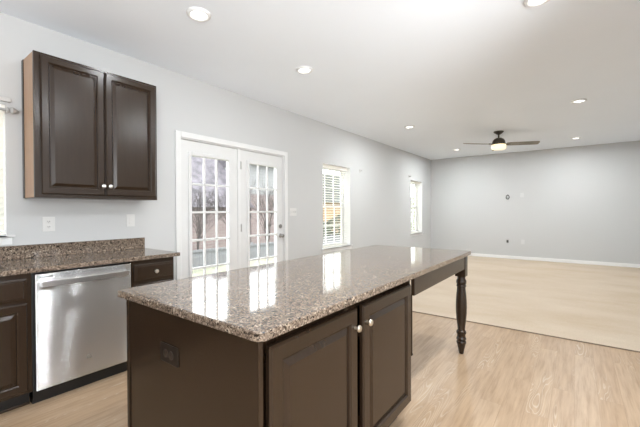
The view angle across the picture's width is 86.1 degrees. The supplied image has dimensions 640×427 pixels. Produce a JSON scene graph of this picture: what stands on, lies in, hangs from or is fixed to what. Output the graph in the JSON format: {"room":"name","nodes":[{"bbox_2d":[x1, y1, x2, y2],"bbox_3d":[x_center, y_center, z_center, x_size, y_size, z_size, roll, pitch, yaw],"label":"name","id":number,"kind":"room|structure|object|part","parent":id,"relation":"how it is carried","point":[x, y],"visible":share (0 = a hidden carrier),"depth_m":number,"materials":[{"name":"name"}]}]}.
{"room":"kitchen","nodes":[
{"label":"kitchen","id":0,"kind":"room"},
{"bbox_2d":[0,12,430,279],"bbox_3d":[-0.597,-0.109,5.147,0.200,2.875,13.128,0,1,37],"label":"wall","id":1,"kind":"structure","parent":0,"point":[380,194],"depth_m":3.92,"materials":[{"name":"paint"}]},
{"bbox_2d":[0,96,14,244],"bbox_3d":[-2.808,-0.317,2.161,0.227,1.113,1.300,0,1,37],"label":"window","id":2,"kind":"structure","parent":1,"relation":"in","point":[5,239],"depth_m":2.60,"materials":[{"name":"white paint"}]},
{"bbox_2d":[0,104,4,234],"bbox_3d":[-2.747,-0.328,2.118,0.075,0.975,1.195,0,1,37],"label":"window blind","id":3,"kind":"object","parent":2,"relation":"attached to","point":[2,214],"visible":0.99,"depth_m":2.59,"materials":[{"name":"white plastic"}]},
{"bbox_3d":[-2.787,0.173,2.154,0.178,0.020,1.295,0,1,37],"label":"sill","id":4,"kind":"part","parent":2,"relation":"part of","materials":[{"name":"white paint"}]},
{"bbox_2d":[0,107,18,113],"bbox_3d":[-2.705,-0.768,2.078,0.101,0.051,1.340,0,1,37],"label":"curtain rod","id":5,"kind":"object","parent":1,"relation":"attached to","point":[12,110],"visible":1,"depth_m":2.55,"materials":[{"name":"grey metal"}]},
{"bbox_2d":[42,217,54,231],"bbox_3d":[-2.221,0.082,2.804,0.008,0.118,0.085,0,1,37],"label":"wall outlet","id":6,"kind":"object","parent":1,"relation":"attached to","point":[48,223],"visible":1,"depth_m":2.80,"materials":[{"name":"white plastic"}]},
{"bbox_2d":[0,237,144,260],"bbox_3d":[-3.024,0.305,1.721,0.019,0.104,4.244,0,1,37],"label":"backsplash","id":7,"kind":"structure","parent":1,"relation":"attached to","point":[65,248],"depth_m":2.89,"materials":[{"name":"brown stone"}]},
{"bbox_2d":[21,50,156,200],"bbox_3d":[-1.910,-0.663,2.932,0.348,1.071,0.915,0,1,37],"label":"upper cabinet","id":8,"kind":"object","parent":1,"relation":"attached to","point":[89,133],"visible":1,"depth_m":2.74,"materials":[{"name":"brown wood"}]},
{"bbox_3d":[-2.190,-0.659,2.581,0.232,1.068,0.007,0,1,37],"label":"panel","id":9,"kind":"part","parent":8,"relation":"part of","materials":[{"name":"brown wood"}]},
{"bbox_3d":[-1.926,-0.665,2.688,0.020,1.026,0.424,0,1,37],"label":"door","id":10,"kind":"part","parent":8,"relation":"part of","materials":[{"name":"brown wood"}]},
{"bbox_3d":[-1.666,-0.670,3.036,0.020,1.026,0.426,0,1,37],"label":"door","id":11,"kind":"part","parent":8,"relation":"part of","materials":[{"name":"brown wood"}]},
{"bbox_2d":[126,214,134,226],"bbox_3d":[-1.835,0.060,3.319,0.010,0.118,0.078,0,1,37],"label":"light switch","id":12,"kind":"object","parent":1,"relation":"attached to","point":[130,218],"visible":1,"depth_m":3.31,"materials":[{"name":"white plastic"}]},
{"bbox_2d":[181,139,237,278],"bbox_3d":[-1.309,0.195,4.094,0.056,2.050,0.786,0,1,37],"label":"door","id":13,"kind":"structure","parent":1,"relation":"in","point":[189,149],"depth_m":4.02,"materials":[{"name":"white paint"}]},
{"bbox_3d":[-1.293,0.138,4.080,0.014,1.692,0.599,0,1,37],"label":"glass moulding","id":14,"kind":"part","parent":13,"relation":"part of","materials":[{"name":"white paint"}]},
{"bbox_2d":[192,157,228,274],"bbox_3d":[-1.304,0.138,4.088,0.020,1.608,0.515,0,1,37],"label":"grille","id":15,"kind":"object","parent":13,"relation":"attached to","point":[216,185],"depth_m":4.14,"materials":[{"name":"white paint"}]},
{"bbox_2d":[175,130,287,279],"bbox_3d":[-1.097,0.163,4.465,0.218,2.150,1.784,0,1,37],"label":"trim","id":16,"kind":"structure","parent":1,"relation":"attached to","point":[178,134],"depth_m":4.31,"materials":[{"name":"white paint"}]},
{"bbox_3d":[-1.533,0.171,3.716,0.018,2.150,0.062,0,1,37],"label":"casing","id":17,"kind":"part","parent":16,"relation":"part of","materials":[{"name":"white paint"}]},
{"bbox_3d":[-0.501,0.154,5.094,0.018,2.150,0.062,0,1,37],"label":"casing","id":18,"kind":"part","parent":16,"relation":"part of","materials":[{"name":"white paint"}]},
{"bbox_2d":[240,150,283,267],"bbox_3d":[-0.783,0.186,4.749,0.112,2.050,0.802,0,1,37],"label":"door","id":19,"kind":"structure","parent":1,"relation":"in","point":[246,157],"depth_m":4.70,"materials":[{"name":"white paint"}]},
{"bbox_2d":[249,165,275,264],"bbox_3d":[-0.794,0.129,4.768,0.020,1.608,0.513,0,1,37],"label":"grille","id":20,"kind":"object","parent":19,"relation":"attached to","point":[274,166],"depth_m":4.82,"materials":[{"name":"white paint"}]},
{"bbox_3d":[-0.784,0.129,4.760,0.014,1.692,0.597,0,1,37],"label":"glass moulding","id":21,"kind":"part","parent":19,"relation":"part of","materials":[{"name":"white paint"}]},
{"bbox_2d":[290,208,295,215],"bbox_3d":[-0.407,-0.035,5.220,0.016,0.118,0.155,0,1,37],"label":"light switch","id":22,"kind":"object","parent":1,"relation":"attached to","point":[292,210],"visible":1,"depth_m":5.21,"materials":[{"name":"white plastic"}]},
{"bbox_2d":[322,163,352,252],"bbox_3d":[0.246,-0.108,6.245,0.225,1.543,0.975,0,1,37],"label":"window","id":23,"kind":"structure","parent":1,"relation":"in","point":[346,184],"depth_m":6.57,"materials":[{"name":"white paint"}]},
{"bbox_3d":[0.166,-0.484,6.300,0.018,0.728,0.821,0,1,37],"label":"sash","id":24,"kind":"part","parent":23,"relation":"part of","materials":[{"name":"white paint"}]},
{"bbox_3d":[0.184,0.209,6.295,0.018,0.728,0.821,0,1,37],"label":"sash","id":25,"kind":"part","parent":23,"relation":"part of","materials":[{"name":"white paint"}]},
{"bbox_2d":[323,164,346,247],"bbox_3d":[0.244,-0.147,6.246,0.075,1.460,0.875,0,1,37],"label":"window blind","id":26,"kind":"object","parent":23,"relation":"attached to","point":[324,165],"visible":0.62,"depth_m":6.28,"materials":[{"name":"white plastic"}]},
{"bbox_3d":[0.239,0.574,6.259,0.052,0.018,0.869,0,1,37],"label":"rail","id":27,"kind":"part","parent":26,"relation":"part of","materials":[{"name":"white plastic"}]},
{"bbox_3d":[0.268,0.597,6.237,0.178,0.020,0.975,0,1,37],"label":"sill","id":28,"kind":"part","parent":23,"relation":"part of","materials":[{"name":"white paint"}]},
{"bbox_3d":[0.174,-0.138,6.298,0.045,1.485,0.885,0,1,37],"label":"frame","id":29,"kind":"part","parent":23,"relation":"part of","materials":[{"name":"white paint"}]},
{"bbox_2d":[411,180,423,235],"bbox_3d":[2.552,-0.157,9.324,0.225,1.473,0.900,0,1,37],"label":"window","id":30,"kind":"structure","parent":1,"relation":"in","point":[418,214],"depth_m":9.63,"materials":[{"name":"white paint"}]},
{"bbox_3d":[2.490,0.142,9.375,0.018,0.694,0.746,0,1,37],"label":"sash","id":31,"kind":"part","parent":30,"relation":"part of","materials":[{"name":"white paint"}]},
{"bbox_2d":[411,181,419,232],"bbox_3d":[2.549,-0.196,9.326,0.075,1.390,0.800,0,1,37],"label":"window blind","id":32,"kind":"object","parent":30,"relation":"attached to","point":[413,182],"visible":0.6,"depth_m":9.41,"materials":[{"name":"white plastic"}]},
{"bbox_3d":[2.480,-0.186,9.378,0.045,1.415,0.810,0,1,37],"label":"frame","id":33,"kind":"part","parent":30,"relation":"part of","materials":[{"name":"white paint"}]},
{"bbox_2d":[412,311,639,352],"bbox_3d":[1.619,1.226,3.984,4.750,0.010,0.014,0,1,37],"label":"trim","id":34,"kind":"structure","parent":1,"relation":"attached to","point":[412,311],"depth_m":3.51,"materials":[{"name":"dark brown wood"}]},
{"bbox_2d":[0,0,639,159],"bbox_3d":[1.379,-1.599,3.650,5.150,0.120,13.128,0,1,37],"label":"ceiling","id":35,"kind":"structure","parent":0,"point":[459,72],"depth_m":3.33,"materials":[{"name":"paint"}]},
{"bbox_2d":[186,7,210,21],"bbox_3d":[-0.919,-1.511,2.599,0.182,0.019,0.182,0,1,37],"label":"recessed light","id":36,"kind":"object","parent":35,"relation":"in","point":[199,14],"visible":1,"depth_m":2.58,"materials":[{"name":"white paint"}]},
{"bbox_2d":[296,66,312,73],"bbox_3d":[-0.164,-1.524,3.632,0.182,0.019,0.182,0,1,37],"label":"recessed light","id":37,"kind":"object","parent":35,"relation":"in","point":[301,69],"visible":1,"depth_m":3.61,"materials":[{"name":"white paint"}]},
{"bbox_2d":[404,125,414,128],"bbox_3d":[1.597,-1.555,6.112,0.182,0.019,0.182,0,1,37],"label":"recessed light","id":38,"kind":"object","parent":35,"relation":"in","point":[407,126],"visible":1,"depth_m":6.07,"materials":[{"name":"white paint"}]},
{"bbox_2d":[463,130,539,150],"bbox_3d":[3.416,-1.402,6.778,1.384,0.350,0.841,0,1,3],"label":"ceiling fan","id":39,"kind":"object","parent":35,"relation":"hanging from","point":[498,143],"visible":1,"depth_m":6.45,"materials":[{"name":"brown metal"}]},
{"bbox_3d":[3.406,-1.273,6.531,0.252,0.097,0.252,0,1,37],"label":"lamp shade","id":40,"kind":"part","parent":39,"relation":"part of","materials":[{"name":"white glass"}]},
{"bbox_3d":[3.809,-1.333,6.445,0.565,0.042,0.130,0,1,12],"label":"blade","id":41,"kind":"part","parent":39,"relation":"part of","materials":[{"name":"brown wood"}]},
{"bbox_2d":[524,0,549,6],"bbox_3d":[1.546,-1.519,2.421,0.182,0.019,0.182,0,1,37],"label":"recessed light","id":42,"kind":"object","parent":35,"relation":"in","point":[529,3],"visible":1,"depth_m":2.46,"materials":[{"name":"white paint"}]},
{"bbox_2d":[571,98,586,103],"bbox_3d":[3.550,-1.549,4.696,0.182,0.019,0.182,0,1,37],"label":"recessed light","id":43,"kind":"object","parent":35,"relation":"in","point":[581,100],"visible":1,"depth_m":4.68,"materials":[{"name":"white paint"}]},
{"bbox_2d":[0,312,639,426],"bbox_3d":[-0.401,1.315,1.285,4.750,0.100,6.750,0,1,37],"label":"floor","id":44,"kind":"structure","parent":0,"point":[503,377],"depth_m":2.45,"materials":[{"name":"laminate"}]},
{"bbox_2d":[0,273,31,413],"bbox_3d":[-3.066,0.837,1.123,0.652,0.880,3.206,0,1,37],"label":"base cabinet","id":45,"kind":"object","parent":44,"relation":"on","point":[15,290],"visible":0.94,"depth_m":2.17,"materials":[{"name":"brown wood"}]},
{"bbox_3d":[-2.022,0.487,2.040,0.020,0.142,0.432,0,1,37],"label":"false drawer","id":46,"kind":"part","parent":45,"relation":"part of","materials":[{"name":"brown wood"}]},
{"bbox_3d":[-2.021,0.863,2.043,0.020,0.568,0.432,0,1,37],"label":"door","id":47,"kind":"part","parent":45,"relation":"part of","materials":[{"name":"brown wood"}]},
{"bbox_3d":[-2.893,1.269,0.999,0.013,0.018,3.202,0,1,37],"label":"shoe moulding","id":48,"kind":"part","parent":45,"relation":"part of","materials":[{"name":"brown wood"}]},
{"bbox_2d":[0,237,179,276],"bbox_3d":[-2.771,0.322,1.532,0.650,0.136,4.244,0,1,37],"label":"countertop","id":49,"kind":"structure","parent":45,"relation":"on","point":[18,259],"depth_m":2.72,"materials":[{"name":"brown stone"}]},
{"bbox_2d":[29,262,130,403],"bbox_3d":[-1.897,0.822,2.643,0.644,0.872,0.614,0,1,37],"label":"dishwasher","id":50,"kind":"object","parent":44,"relation":"on","point":[79,319],"visible":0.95,"depth_m":2.43,"materials":[{"name":"silver metal"}]},
{"bbox_3d":[-1.747,1.216,2.536,0.055,0.085,0.614,0,1,37],"label":"toe panel","id":51,"kind":"part","parent":50,"relation":"part of","materials":[{"name":"black plastic"}]},
{"bbox_3d":[-1.659,0.461,2.465,0.050,0.038,0.544,0,1,37],"label":"handle","id":52,"kind":"part","parent":50,"relation":"part of","materials":[{"name":"metal"}]},
{"bbox_2d":[129,257,173,287],"bbox_3d":[-1.621,0.813,3.053,0.652,0.880,0.360,0,1,37],"label":"base cabinet","id":53,"kind":"object","parent":44,"relation":"on","point":[151,271],"visible":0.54,"depth_m":2.86,"materials":[{"name":"brown wood"}]},
{"bbox_3d":[-1.394,0.477,2.878,0.020,0.142,0.328,0,1,37],"label":"drawer","id":54,"kind":"part","parent":53,"relation":"part of","materials":[{"name":"brown wood"}]},
{"bbox_3d":[-1.393,0.852,2.882,0.020,0.568,0.328,0,1,37],"label":"door","id":55,"kind":"part","parent":53,"relation":"part of","materials":[{"name":"brown wood"}]},
{"bbox_2d":[126,256,467,426],"bbox_3d":[0.216,0.812,2.321,0.924,0.881,2.514,0,1,37],"label":"kitchen island","id":56,"kind":"object","parent":44,"relation":"on","point":[350,366],"visible":0.73,"depth_m":1.39,"materials":[{"name":"brown wood"}]},
{"bbox_2d":[163,349,167,357],"bbox_3d":[-0.621,0.559,1.377,0.033,0.033,0.004,0,1,37],"label":"receptacle","id":57,"kind":"object","parent":56,"relation":"attached to","point":[165,351],"depth_m":1.37,"materials":[{"name":"black plastic"}]},
{"bbox_2d":[160,341,178,367],"bbox_3d":[-0.603,0.559,1.369,0.129,0.076,0.006,0,1,37],"label":"outlet plate","id":58,"kind":"object","parent":56,"relation":"attached to","point":[169,350],"depth_m":1.36,"materials":[{"name":"black plastic"}]},
{"bbox_2d":[168,351,172,359],"bbox_3d":[-0.590,0.559,1.353,0.033,0.033,0.004,0,1,37],"label":"receptacle","id":59,"kind":"object","parent":56,"relation":"attached to","point":[170,353],"depth_m":1.35,"materials":[{"name":"brown plastic"}]},
{"bbox_3d":[-0.531,0.825,1.335,0.869,0.881,0.020,0,1,37],"label":"panel","id":60,"kind":"part","parent":56,"relation":"part of","materials":[{"name":"brown wood"}]},
{"bbox_2d":[117,245,470,341],"bbox_3d":[0.208,0.355,2.324,0.955,0.032,2.560,0,1,37],"label":"island countertop","id":61,"kind":"structure","parent":56,"relation":"on","point":[260,303],"depth_m":1.62,"materials":[{"name":"brown stone"}]},
{"bbox_3d":[-0.001,0.775,1.329,0.022,0.700,0.550,0,1,37],"label":"door","id":62,"kind":"part","parent":56,"relation":"part of","materials":[{"name":"brown wood"}]},
{"bbox_3d":[0.154,0.770,1.593,0.046,0.781,1.216,0,1,37],"label":"frame","id":63,"kind":"part","parent":56,"relation":"part of","materials":[{"name":"brown wood"}]},
{"bbox_3d":[0.167,0.504,1.510,0.032,0.031,0.031,0,1,37],"label":"knob","id":64,"kind":"part","parent":56,"relation":"part of","materials":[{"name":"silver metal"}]},
{"bbox_3d":[0.230,0.503,1.593,0.032,0.031,0.031,0,1,37],"label":"knob","id":65,"kind":"part","parent":56,"relation":"part of","materials":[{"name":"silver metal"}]},
{"bbox_3d":[0.365,0.769,1.818,0.022,0.700,0.572,0,1,37],"label":"door","id":66,"kind":"part","parent":56,"relation":"part of","materials":[{"name":"brown wood"}]},
{"bbox_3d":[1.259,0.801,3.052,0.094,0.881,0.094,0,1,37],"label":"leg","id":67,"kind":"part","parent":56,"relation":"part of","materials":[{"name":"brown wood"}]},
{"bbox_2d":[410,256,639,350],"bbox_3d":[3.413,1.247,6.379,4.750,0.108,5.978,0,1,37],"label":"carpet","id":68,"kind":"object","parent":44,"relation":"on","point":[598,304],"visible":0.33,"depth_m":4.90,"materials":[{"name":"beige carpet"}]},
{"bbox_2d":[431,141,639,263],"bbox_3d":[5.258,-0.167,8.838,4.750,2.875,0.200,0,1,37],"label":"wall","id":69,"kind":"structure","parent":0,"point":[578,202],"depth_m":8.50,"materials":[{"name":"paint"}]},
{"bbox_2d":[469,253,639,267],"bbox_3d":[5.205,1.127,8.761,4.736,0.088,0.014,0,1,37],"label":"baseboard","id":70,"kind":"structure","parent":69,"relation":"attached to","point":[472,254],"depth_m":8.28,"materials":[{"name":"white paint"}]},
{"label":"outside","id":71,"kind":"structure","parent":0,"visible":0},
{"bbox_2d":[192,224,414,276],"bbox_3d":[-11.392,2.073,49.156,69.780,1.750,95.000,0,1,37],"label":"ground","id":72,"kind":"structure","parent":71,"point":[198,272],"depth_m":9.74,"materials":[{"name":"green plant"}]},
{"bbox_2d":[192,185,225,249],"bbox_3d":[-3.981,0.179,11.602,2.733,2.736,1.600,0,1,37],"label":"bare shrub","id":73,"kind":"object","parent":72,"relation":"on","point":[199,223],"visible":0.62,"depth_m":11.77,"materials":[{"name":"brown plant"}]},
{"bbox_2d":[192,156,253,249],"bbox_3d":[-9.979,-0.459,19.145,7.800,6.820,9.700,0,1,37],"label":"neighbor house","id":74,"kind":"structure","parent":72,"relation":"on","point":[197,162],"depth_m":19.35,"materials":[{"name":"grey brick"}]},
{"bbox_2d":[200,177,265,223],"bbox_3d":[-3.489,-0.033,13.355,2.677,3.119,1.600,0,1,37],"label":"bare shrub","id":75,"kind":"object","parent":72,"relation":"on","point":[256,177],"visible":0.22,"depth_m":13.21,"materials":[{"name":"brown plant"}]},
{"bbox_2d":[218,160,273,243],"bbox_3d":[-5.808,-0.679,24.715,7.800,7.120,4.180,0,1,37],"label":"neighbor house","id":76,"kind":"structure","parent":72,"relation":"on","point":[252,168],"depth_m":21.59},
{"bbox_2d":[251,177,273,241],"bbox_3d":[-2.117,-0.013,14.327,2.837,3.048,1.600,0,1,37],"label":"bare shrub","id":77,"kind":"object","parent":72,"relation":"on","point":[271,199],"visible":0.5,"depth_m":14.41,"materials":[{"name":"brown plant"}]},
{"bbox_2d":[192,234,339,267],"bbox_3d":[-0.120,1.207,14.471,0.115,0.580,17.000,0,1,37],"label":"fence","id":78,"kind":"object","parent":72,"relation":"on","point":[197,255],"visible":0.13,"depth_m":10.61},
{"bbox_3d":[-0.091,1.002,14.447,0.040,0.070,17.000,0,1,37],"label":"rail","id":79,"kind":"part","parent":78,"relation":"part of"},
{"bbox_2d":[323,221,331,235],"bbox_3d":[-0.337,0.791,16.884,1.882,1.385,1.897,0,1,37],"label":"bush","id":80,"kind":"object","parent":72,"relation":"on","point":[329,232],"visible":0.11,"depth_m":16.56,"materials":[{"name":"green plant"}]},
{"bbox_2d":[323,173,340,234],"bbox_3d":[-0.839,-0.562,31.353,7.800,6.720,10.800,0,1,37],"label":"neighbor house","id":81,"kind":"structure","parent":72,"relation":"on","point":[326,176],"depth_m":28.59,"materials":[{"name":"beige brick"}]},
{"bbox_2d":[323,215,340,235],"bbox_3d":[1.250,0.725,18.926,2.252,1.491,2.239,0,1,37],"label":"bush","id":82,"kind":"object","parent":72,"relation":"on","point":[337,217],"visible":0.16,"depth_m":18.63,"materials":[{"name":"green plant"}]},
{"bbox_2d":[411,201,414,229],"bbox_3d":[5.965,0.178,23.768,2.806,2.435,2.821,0,1,37],"label":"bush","id":83,"kind":"object","parent":72,"relation":"on","point":[412,204],"visible":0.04,"depth_m":23.30,"materials":[{"name":"green plant"}]}
]}

